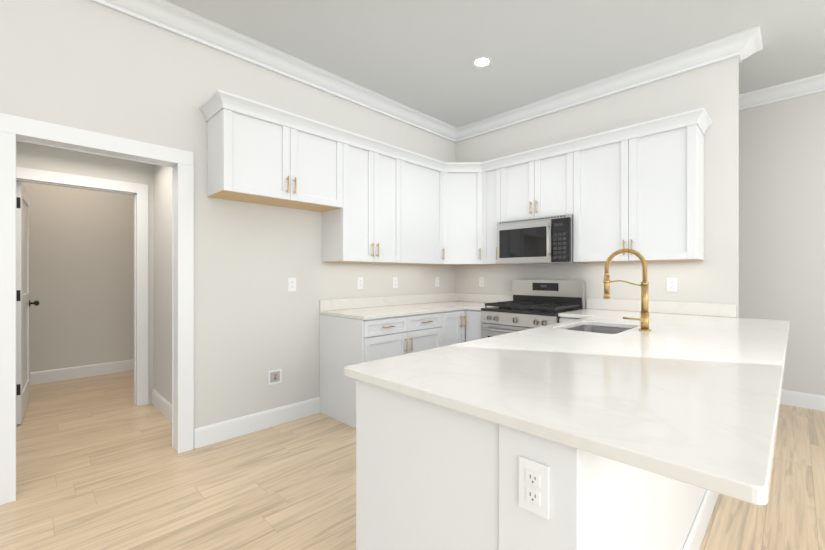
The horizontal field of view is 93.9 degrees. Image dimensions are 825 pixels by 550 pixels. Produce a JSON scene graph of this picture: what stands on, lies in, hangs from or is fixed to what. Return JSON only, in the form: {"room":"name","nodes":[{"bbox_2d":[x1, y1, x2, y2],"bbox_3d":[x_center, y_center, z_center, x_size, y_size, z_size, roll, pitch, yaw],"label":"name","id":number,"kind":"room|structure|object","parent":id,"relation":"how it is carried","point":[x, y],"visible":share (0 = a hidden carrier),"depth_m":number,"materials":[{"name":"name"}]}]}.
{"room":"kitchen","nodes":[
{"label":"kitchen","id":0,"kind":"room"},
{"bbox_2d":[0,0,455,428],"bbox_3d":[-1.680,-0.278,2.750,0.120,3.048,9.040,0,0,45],"label":"wall","id":1,"kind":"structure","parent":0,"point":[88,66],"depth_m":3.18,"materials":[{"name":"grey paint"}]},
{"bbox_2d":[16,181,38,424],"bbox_3d":[-3.516,0.229,3.514,0.816,2.018,0.179,0,0,45],"label":"door","id":2,"kind":"structure","parent":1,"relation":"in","point":[23,303],"depth_m":3.29,"materials":[{"name":"white paint"}]},
{"bbox_2d":[30,359,133,384],"bbox_3d":[-4.184,1.176,4.533,0.015,0.140,3.400,0,0,45],"label":"baseboard","id":3,"kind":"structure","parent":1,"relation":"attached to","point":[38,377],"depth_m":4.68,"materials":[{"name":"white paint"}]},
{"bbox_2d":[0,113,193,504],"bbox_3d":[-1.967,0.184,2.462,0.156,2.125,0.987,0,0,45],"label":"door frame","id":4,"kind":"structure","parent":1,"relation":"attached to","point":[14,129],"depth_m":2.49,"materials":[{"name":"white paint"}]},
{"bbox_2d":[152,389,171,422],"bbox_3d":[-2.091,1.176,3.316,1.223,0.140,0.015,0,0,45],"label":"baseboard","id":5,"kind":"structure","parent":1,"relation":"attached to","point":[158,401],"depth_m":3.45,"materials":[{"name":"white paint"}]},
{"bbox_2d":[194,397,319,448],"bbox_3d":[-1.199,1.176,3.137,0.015,0.140,1.046,0,0,45],"label":"baseboard","id":6,"kind":"structure","parent":1,"relation":"attached to","point":[222,431],"depth_m":3.06,"materials":[{"name":"white paint"}]},
{"bbox_2d":[268,369,281,384],"bbox_3d":[-1.136,0.846,3.195,0.024,0.116,0.116,0,0,45],"label":"outlet box","id":7,"kind":"object","parent":1,"relation":"attached to","point":[274,376],"visible":1,"depth_m":3.20,"materials":[{"name":"white plastic"}]},
{"bbox_2d":[203,93,346,212],"bbox_3d":[-1.050,-0.896,3.062,0.328,0.636,0.970,0,0,45],"label":"upper cabinet","id":8,"kind":"object","parent":1,"relation":"attached to","point":[259,154],"depth_m":2.86,"materials":[{"name":"white paint"}]},
{"bbox_2d":[90,0,462,142],"bbox_3d":[-2.048,-1.743,2.198,0.135,0.118,7.500,0,0,45],"label":"crown molding","id":9,"kind":"structure","parent":1,"relation":"attached to","point":[185,23],"depth_m":3.08,"materials":[{"name":"white paint"}]},
{"bbox_2d":[288,278,295,290],"bbox_3d":[-1.032,0.081,3.310,0.008,0.116,0.072,0,0,45],"label":"outlet","id":10,"kind":"object","parent":1,"relation":"attached to","point":[291,284],"visible":1,"depth_m":3.31,"materials":[{"name":"white plastic"}]},
{"bbox_2d":[322,133,394,263],"bbox_3d":[-0.469,-0.668,3.646,0.328,1.091,0.799,0,0,45],"label":"upper cabinet","id":11,"kind":"object","parent":1,"relation":"attached to","point":[363,232],"depth_m":3.48,"materials":[{"name":"white paint"}]},
{"bbox_2d":[357,277,362,288],"bbox_3d":[-0.519,0.081,3.827,0.008,0.116,0.072,0,0,45],"label":"outlet","id":12,"kind":"object","parent":1,"relation":"attached to","point":[359,282],"visible":1,"depth_m":3.82,"materials":[{"name":"white plastic"}]},
{"bbox_2d":[393,277,397,287],"bbox_3d":[-0.186,0.081,4.162,0.008,0.116,0.072,0,0,45],"label":"outlet","id":13,"kind":"object","parent":1,"relation":"attached to","point":[395,282],"visible":1,"depth_m":4.16,"materials":[{"name":"white plastic"}]},
{"bbox_2d":[319,293,511,319],"bbox_3d":[0.155,0.291,3.898,0.858,0.130,1.977,0,0,45],"label":"countertop","id":14,"kind":"structure","parent":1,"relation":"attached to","point":[367,308],"depth_m":3.90,"materials":[{"name":"white stone"}]},
{"bbox_2d":[395,149,442,264],"bbox_3d":[0.006,-0.668,4.099,0.363,1.091,0.751,0,0,45],"label":"upper cabinet","id":15,"kind":"object","parent":1,"relation":"attached to","point":[418,177],"depth_m":3.96,"materials":[{"name":"white paint"}]},
{"bbox_2d":[435,277,438,286],"bbox_3d":[0.299,0.081,4.649,0.008,0.116,0.072,0,0,45],"label":"outlet","id":16,"kind":"object","parent":1,"relation":"attached to","point":[436,281],"visible":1,"depth_m":4.64,"materials":[{"name":"white plastic"}]},
{"bbox_2d":[0,370,824,549],"bbox_3d":[-0.255,1.276,1.333,10.500,0.060,9.200,0,0,45],"label":"floor","id":17,"kind":"structure","parent":0,"point":[102,463],"depth_m":2.28,"materials":[{"name":"brown wood"}]},
{"bbox_2d":[320,311,447,428],"bbox_3d":[-0.255,0.802,3.648,0.629,0.888,1.035,0,0,45],"label":"base cabinet","id":18,"kind":"object","parent":17,"relation":"on","point":[344,342],"depth_m":3.31,"materials":[{"name":"white paint"}]},
{"bbox_2d":[448,310,459,344],"bbox_3d":[0.261,0.802,4.168,0.628,0.888,0.669,0,0,45],"label":"base cabinet","id":19,"kind":"object","parent":17,"relation":"on","point":[453,316],"depth_m":3.90,"materials":[{"name":"white paint"}]},
{"bbox_2d":[460,309,482,342],"bbox_3d":[0.824,0.802,4.140,0.251,0.888,0.690,0,0,45],"label":"base cabinet","id":20,"kind":"object","parent":17,"relation":"on","point":[470,324],"depth_m":3.96,"materials":[{"name":"white paint"}]},
{"bbox_2d":[480,280,585,338],"bbox_3d":[1.153,0.649,3.749,0.764,1.195,0.728,0,0,45],"label":"steel gas range","id":21,"kind":"object","parent":17,"relation":"on","point":[535,304],"visible":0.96,"depth_m":3.72,"materials":[{"name":"grey metal"}]},
{"bbox_2d":[356,317,718,549],"bbox_3d":[1.024,0.802,2.272,1.132,0.888,3.058,0,0,45],"label":"base cabinet","id":22,"kind":"object","parent":17,"relation":"on","point":[430,476],"visible":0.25,"depth_m":1.07,"materials":[{"name":"white paint"}]},
{"bbox_2d":[519,456,549,519],"bbox_3d":[0.275,0.481,0.876,0.072,0.116,0.008,0,0,45],"label":"outlet","id":23,"kind":"object","parent":22,"relation":"attached to","point":[534,486],"visible":1,"depth_m":0.87,"materials":[{"name":"white plastic"}]},
{"bbox_2d":[344,298,789,505],"bbox_3d":[1.120,0.291,2.171,1.411,0.130,3.067,0,0,45],"label":"countertop","id":24,"kind":"structure","parent":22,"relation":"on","point":[687,392],"depth_m":1.15,"materials":[{"name":"white stone"}]},
{"bbox_2d":[565,325,628,333],"bbox_3d":[1.170,0.465,2.440,0.396,0.212,0.576,0,0,45],"label":"undermount sink","id":25,"kind":"object","parent":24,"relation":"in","point":[600,329],"depth_m":2.68,"materials":[{"name":"silver metal"}]},
{"bbox_2d":[603,248,650,330],"bbox_3d":[1.291,0.082,2.334,0.260,0.489,0.080,0,0,45],"label":"spring faucet","id":26,"kind":"object","parent":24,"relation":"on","point":[645,313],"visible":1,"depth_m":2.27,"materials":[{"name":"brown metal"}]},
{"bbox_2d":[165,0,824,127],"bbox_3d":[-0.255,-1.832,1.333,10.500,0.060,9.200,0,0,45],"label":"ceiling","id":27,"kind":"structure","parent":0,"point":[420,55],"depth_m":2.95,"materials":[{"name":"white paint"}]},
{"bbox_2d":[472,56,491,67],"bbox_3d":[0.588,-1.799,3.259,0.170,0.004,0.170,0,0,45],"label":"recessed light","id":28,"kind":"object","parent":27,"relation":"in","point":[482,61],"visible":1,"depth_m":3.25,"materials":[{"name":"white paint"}]},
{"bbox_2d":[456,56,743,328],"bbox_3d":[1.572,-0.278,3.972,2.730,3.048,0.120,0,0,45],"label":"wall","id":29,"kind":"structure","parent":0,"point":[718,278],"depth_m":3.35,"materials":[{"name":"grey paint"}]},
{"bbox_2d":[443,162,482,264],"bbox_3d":[0.549,-0.653,4.422,0.679,1.061,0.679,0,0,45],"label":"upper cabinet","id":30,"kind":"object","parent":29,"relation":"attached to","point":[462,181],"depth_m":4.24,"materials":[{"name":"white paint"}]},
{"bbox_2d":[479,277,483,286],"bbox_3d":[0.828,0.081,4.621,0.072,0.116,0.008,0,0,45],"label":"outlet","id":31,"kind":"object","parent":29,"relation":"attached to","point":[481,281],"visible":1,"depth_m":4.62,"materials":[{"name":"white plastic"}]},
{"bbox_2d":[483,157,509,264],"bbox_3d":[0.951,-0.668,4.245,0.345,1.091,0.364,0,0,45],"label":"upper cabinet","id":32,"kind":"object","parent":29,"relation":"attached to","point":[495,170],"depth_m":4.14,"materials":[{"name":"white paint"}]},
{"bbox_2d":[507,141,574,220],"bbox_3d":[1.314,-0.886,3.909,0.762,0.656,0.329,0,0,45],"label":"upper cabinet","id":33,"kind":"object","parent":29,"relation":"attached to","point":[540,182],"depth_m":3.74,"materials":[{"name":"white paint"}]},
{"bbox_2d":[497,214,581,264],"bbox_3d":[1.268,-0.333,3.865,0.760,0.435,0.452,0,0,45],"label":"over-the-range microwave","id":34,"kind":"object","parent":33,"relation":"attached to","point":[544,240],"visible":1,"depth_m":3.71,"materials":[{"name":"silver metal"}]},
{"bbox_2d":[458,25,762,139],"bbox_3d":[1.587,-1.743,3.798,2.735,0.118,0.165,0,0,45],"label":"crown molding","id":35,"kind":"structure","parent":29,"relation":"attached to","point":[742,44],"depth_m":3.42,"materials":[{"name":"white paint"}]},
{"bbox_2d":[573,109,706,262],"bbox_3d":[1.888,-0.668,3.338,0.978,1.091,0.329,0,0,45],"label":"upper cabinet","id":36,"kind":"object","parent":29,"relation":"attached to","point":[639,187],"depth_m":3.13,"materials":[{"name":"white paint"}]},
{"bbox_2d":[667,278,676,291],"bbox_3d":[2.195,0.081,3.262,0.072,0.116,0.008,0,0,45],"label":"outlet","id":37,"kind":"object","parent":29,"relation":"attached to","point":[671,284],"visible":1,"depth_m":3.26,"materials":[{"name":"white plastic"}]},
{"bbox_2d":[744,91,824,395],"bbox_3d":[3.989,-0.278,3.403,6.960,3.048,0.120,0,0,45],"label":"wall","id":38,"kind":"structure","parent":0,"point":[784,141],"depth_m":3.69,"materials":[{"name":"grey paint"}]},
{"bbox_2d":[739,73,824,110],"bbox_3d":[3.899,-1.743,3.313,7.000,0.118,0.135,0,0,45],"label":"crown molding","id":39,"kind":"structure","parent":38,"relation":"attached to","point":[813,84],"depth_m":3.67,"materials":[{"name":"white paint"}]},
{"bbox_2d":[780,389,824,410],"bbox_3d":[3.941,1.176,3.355,7.000,0.140,0.015,0,0,45],"label":"baseboard","id":40,"kind":"structure","parent":38,"relation":"attached to","point":[792,398],"depth_m":3.62,"materials":[{"name":"white paint"}]}
]}

